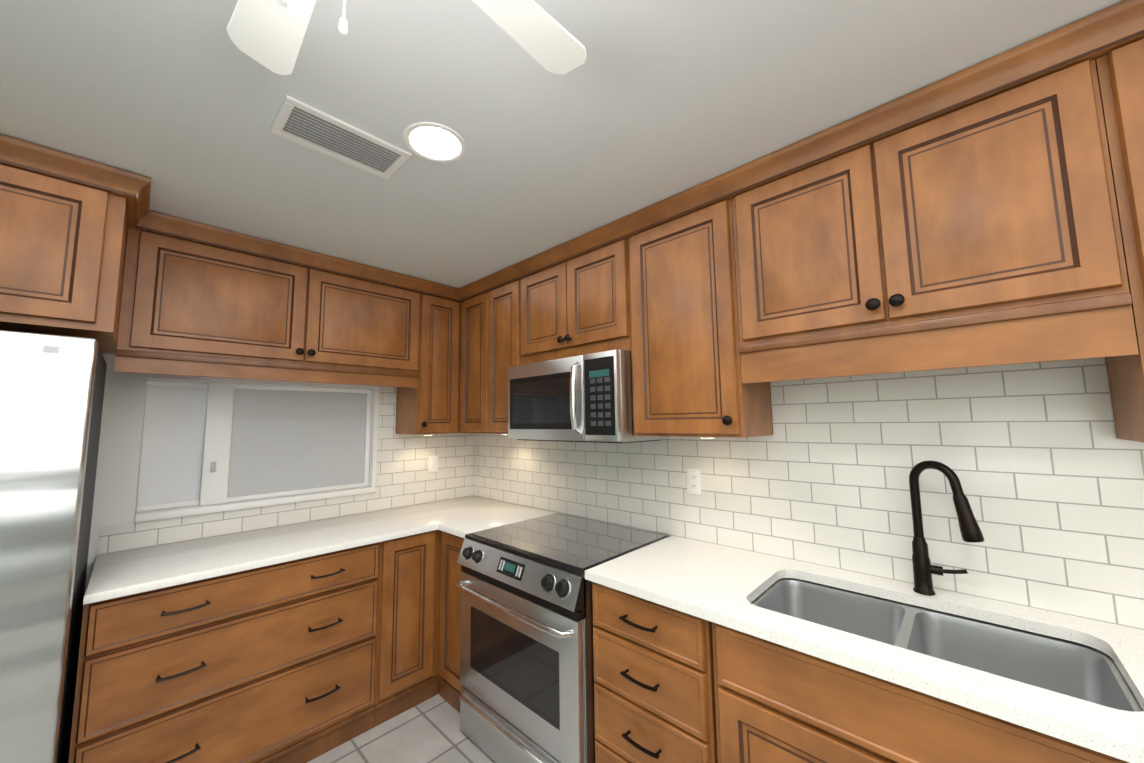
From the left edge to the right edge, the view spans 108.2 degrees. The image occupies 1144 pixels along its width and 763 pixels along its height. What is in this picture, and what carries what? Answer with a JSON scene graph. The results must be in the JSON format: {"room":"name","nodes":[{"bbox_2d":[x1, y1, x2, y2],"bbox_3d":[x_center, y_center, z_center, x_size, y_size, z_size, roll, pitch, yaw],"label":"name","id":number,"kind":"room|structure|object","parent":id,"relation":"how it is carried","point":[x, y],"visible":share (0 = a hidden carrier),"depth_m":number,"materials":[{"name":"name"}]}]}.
{"room":"kitchen","nodes":[
{"label":"kitchen","id":0,"kind":"room"},
{"bbox_2d":[68,353,466,762],"bbox_3d":[-1.778,0.518,2.237,0.120,2.380,2.790,-6,-8,43],"label":"wall","id":1,"kind":"structure","parent":0,"point":[120,451],"depth_m":1.88,"materials":[{"name":"white paint"}]},
{"bbox_2d":[0,164,127,353],"bbox_3d":[-2.154,-0.428,1.352,0.692,0.500,0.926,-6,-8,43],"label":"upper cabinet","id":2,"kind":"object","parent":1,"relation":"attached to","point":[63,244],"visible":0.95,"depth_m":1.38,"materials":[{"name":"brown wood"}]},
{"bbox_2d":[0,134,152,211],"bbox_3d":[-1.904,-0.738,1.181,0.058,0.074,0.984,-6,-8,43],"label":"crown molding","id":3,"kind":"structure","parent":1,"relation":"attached to","point":[15,153],"depth_m":1.40,"materials":[{"name":"brown wood"}]},
{"bbox_2d":[136,380,371,511],"bbox_3d":[-1.690,0.336,2.347,0.076,0.626,1.040,-6,-8,43],"label":"pass-through window","id":4,"kind":"structure","parent":1,"relation":"in","point":[264,441],"depth_m":2.26,"materials":[{"name":"grey"}]},
{"bbox_2d":[135,374,378,521],"bbox_3d":[-1.679,0.341,2.352,0.152,0.684,1.069,-6,-8,43],"label":"window frame","id":5,"kind":"structure","parent":1,"relation":"attached to","point":[150,515],"depth_m":2.28,"materials":[{"name":"white"}]},
{"bbox_2d":[115,228,419,379],"bbox_3d":[-1.522,-0.338,2.273,0.327,0.515,1.281,-6,-8,43],"label":"upper cabinet","id":6,"kind":"object","parent":1,"relation":"attached to","point":[188,308],"depth_m":2.01,"materials":[{"name":"brown wood"}]},
{"bbox_2d":[97,386,472,554],"bbox_3d":[-1.427,0.404,2.526,0.002,0.826,1.890,-6,-8,43],"label":"backsplash","id":7,"kind":"structure","parent":1,"relation":"attached to","point":[403,478],"depth_m":2.71,"materials":[{"name":"tile"}]},
{"bbox_2d":[428,455,437,471],"bbox_3d":[-0.990,0.589,2.957,0.012,0.116,0.072,-6,-8,43],"label":"light switch","id":8,"kind":"object","parent":7,"relation":"attached to","point":[433,464],"visible":1,"depth_m":2.95,"materials":[{"name":"white plastic"}]},
{"bbox_2d":[127,204,459,301],"bbox_3d":[-1.323,-0.639,2.262,0.058,0.074,1.504,-6,-8,43],"label":"crown molding","id":9,"kind":"structure","parent":1,"relation":"attached to","point":[138,218],"depth_m":2.07,"materials":[{"name":"brown wood"}]},
{"bbox_2d":[395,294,460,433],"bbox_3d":[-0.960,-0.099,2.813,0.362,0.900,0.300,-6,-8,43],"label":"upper cabinet","id":10,"kind":"object","parent":1,"relation":"attached to","point":[430,404],"visible":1,"depth_m":2.70,"materials":[{"name":"brown wood"}]},
{"bbox_2d":[456,0,1143,301],"bbox_3d":[0.457,-0.720,1.677,3.448,0.074,0.058,-6,-8,43],"label":"crown molding","id":11,"kind":"structure","parent":1,"relation":"attached to","point":[1104,32],"depth_m":1.23,"materials":[{"name":"brown wood"}]},
{"bbox_2d":[307,693,495,762],"bbox_3d":[-0.581,1.622,1.210,6.590,0.050,4.540,-6,-8,43],"label":"floor","id":12,"kind":"structure","parent":0,"point":[428,731],"depth_m":1.91,"materials":[{"name":"tile"}]},
{"bbox_2d":[0,330,106,762],"bbox_3d":[-2.081,0.732,1.170,0.814,1.752,0.889,-6,-8,43],"label":"fridge","id":13,"kind":"object","parent":12,"relation":"on","point":[52,387],"visible":0.98,"depth_m":1.23,"materials":[{"name":"silver metal"}]},
{"bbox_2d":[69,542,379,762],"bbox_3d":[-1.497,1.232,1.887,0.650,0.884,0.973,-6,-8,43],"label":"drawers","id":14,"kind":"object","parent":12,"relation":"on","point":[274,663],"visible":1,"depth_m":1.65,"materials":[{"name":"brown wood"}]},
{"bbox_2d":[374,530,440,726],"bbox_3d":[-0.851,1.292,2.584,0.617,0.884,0.927,-6,-8,43],"label":"base cabinet","id":15,"kind":"object","parent":12,"relation":"on","point":[407,668],"visible":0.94,"depth_m":2.15,"materials":[{"name":"brown wood"}]},
{"bbox_2d":[83,496,555,604],"bbox_3d":[-1.083,0.795,2.171,0.926,0.030,1.902,-6,-8,43],"label":"countertop","id":16,"kind":"structure","parent":15,"relation":"on","point":[123,573],"depth_m":1.96,"materials":[{"name":"stone"}]},
{"bbox_2d":[438,531,463,712],"bbox_3d":[-0.412,1.266,2.381,0.317,0.884,0.617,-6,-8,43],"label":"base cabinet","id":17,"kind":"object","parent":12,"relation":"on","point":[449,636],"visible":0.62,"depth_m":2.18,"materials":[{"name":"brown wood"}]},
{"bbox_2d":[455,513,669,762],"bbox_3d":[-0.052,1.204,1.956,0.792,0.916,0.725,-6,-8,43],"label":"range","id":18,"kind":"object","parent":12,"relation":"on","point":[526,659],"visible":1,"depth_m":1.72,"materials":[{"name":"silver metal"}]},
{"bbox_2d":[592,582,717,762],"bbox_3d":[0.436,1.173,1.552,0.459,0.884,0.650,-6,-8,43],"label":"drawers","id":19,"kind":"object","parent":12,"relation":"on","point":[654,694],"visible":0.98,"depth_m":1.34,"materials":[{"name":"brown wood"}]},
{"bbox_2d":[712,622,1129,762],"bbox_3d":[0.928,1.120,1.084,0.882,0.884,0.652,-6,-8,43],"label":"base cabinet","id":20,"kind":"object","parent":12,"relation":"on","point":[776,703],"visible":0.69,"depth_m":0.99,"materials":[{"name":"brown wood"}]},
{"bbox_2d":[585,536,1143,762],"bbox_3d":[1.197,0.637,0.880,2.574,0.030,0.634,-6,-8,43],"label":"countertop","id":21,"kind":"structure","parent":20,"relation":"on","point":[726,586],"depth_m":1.09,"materials":[{"name":"stone"}]},
{"bbox_2d":[909,460,984,595],"bbox_3d":[1.128,0.451,1.258,0.177,0.414,0.124,-6,-8,43],"label":"faucet","id":22,"kind":"object","parent":21,"relation":"on","point":[924,569],"visible":1,"depth_m":1.29,"materials":[{"name":"brown metal"}]},
{"bbox_2d":[751,578,1142,711],"bbox_3d":[0.922,0.785,1.132,0.810,0.200,0.460,-6,-8,43],"label":"sink","id":23,"kind":"object","parent":21,"relation":"in","point":[1075,670],"visible":0.21,"depth_m":1.18,"materials":[{"name":"silver metal"}]},
{"bbox_2d":[0,0,1123,302],"bbox_3d":[-0.613,-0.796,1.448,6.590,0.050,4.540,-6,-8,43],"label":"ceiling","id":24,"kind":"structure","parent":0,"point":[646,104],"depth_m":1.17,"materials":[{"name":"white paint"}]},
{"bbox_2d":[270,95,411,179],"bbox_3d":[-0.741,-0.773,1.347,0.200,0.011,0.360,-6,-8,43],"label":"ceiling vent","id":25,"kind":"object","parent":24,"relation":"in","point":[319,129],"visible":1,"depth_m":1.33,"materials":[{"name":"white metal"}]},
{"bbox_2d":[227,0,586,74],"bbox_3d":[-0.327,-0.661,0.569,0.745,0.398,0.745,-1,-6,-2],"label":"ceiling fan","id":26,"kind":"object","parent":24,"relation":"hanging from","point":[269,34],"visible":1,"depth_m":0.84,"materials":[{"name":"white"}]},
{"bbox_2d":[403,122,465,162],"bbox_3d":[-0.448,-0.778,1.357,0.196,0.006,0.196,-6,-8,43],"label":"recessed light","id":27,"kind":"object","parent":24,"relation":"in","point":[435,142],"visible":1,"depth_m":1.34,"materials":[{"name":"white plastic"}]},
{"bbox_2d":[477,358,1116,535],"bbox_3d":[0.940,0.427,1.672,4.840,2.380,0.120,-6,-8,43],"label":"wall","id":28,"kind":"structure","parent":0,"point":[1105,358],"depth_m":2.03,"materials":[{"name":"white paint"}]},
{"bbox_2d":[459,280,521,433],"bbox_3d":[-0.550,-0.105,2.808,0.962,0.900,0.362,-6,-8,43],"label":"upper cabinet","id":29,"kind":"object","parent":28,"relation":"attached to","point":[490,353],"visible":0.33,"depth_m":2.58,"materials":[{"name":"brown wood"}]},
{"bbox_2d":[521,239,630,364],"bbox_3d":[0.072,-0.361,2.233,0.762,0.520,0.362,-6,-8,43],"label":"upper cabinet","id":30,"kind":"object","parent":28,"relation":"attached to","point":[578,306],"visible":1,"depth_m":2.08,"materials":[{"name":"brown wood"}]},
{"bbox_2d":[508,349,668,442],"bbox_3d":[0.041,0.101,2.149,0.758,0.408,0.463,-6,-8,43],"label":"over-the-range microwave","id":31,"kind":"object","parent":30,"relation":"attached to","point":[585,398],"visible":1,"depth_m":1.92,"materials":[{"name":"silver metal"}]},
{"bbox_2d":[628,199,772,437],"bbox_3d":[0.525,-0.220,1.786,0.481,0.900,0.362,-6,-8,43],"label":"upper cabinet","id":32,"kind":"object","parent":28,"relation":"attached to","point":[686,366],"visible":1,"depth_m":1.65,"materials":[{"name":"brown wood"}]},
{"bbox_2d":[473,358,1143,629],"bbox_3d":[0.786,0.338,1.738,4.300,0.746,0.002,-6,-8,43],"label":"backsplash","id":33,"kind":"structure","parent":28,"relation":"attached to","point":[1043,462],"depth_m":1.40,"materials":[{"name":"tile"}]},
{"bbox_2d":[686,469,701,494],"bbox_3d":[0.568,0.467,1.931,0.072,0.116,0.008,-6,-8,43],"label":"electrical outlet","id":34,"kind":"object","parent":33,"relation":"attached to","point":[693,481],"visible":1,"depth_m":1.93,"materials":[{"name":"white plastic"}]},
{"bbox_2d":[732,59,1138,383],"bbox_3d":[1.013,-0.369,1.332,0.868,0.705,0.362,-6,-8,43],"label":"upper cabinet","id":35,"kind":"object","parent":28,"relation":"attached to","point":[986,232],"visible":1,"depth_m":1.13,"materials":[{"name":"brown wood"}]},
{"bbox_2d":[1095,38,1143,441],"bbox_3d":[1.574,-0.332,0.791,0.676,0.900,0.362,-6,-8,43],"label":"upper cabinet","id":36,"kind":"object","parent":28,"relation":"attached to","point":[1120,73],"visible":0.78,"depth_m":0.93,"materials":[{"name":"brown wood"}]}
]}

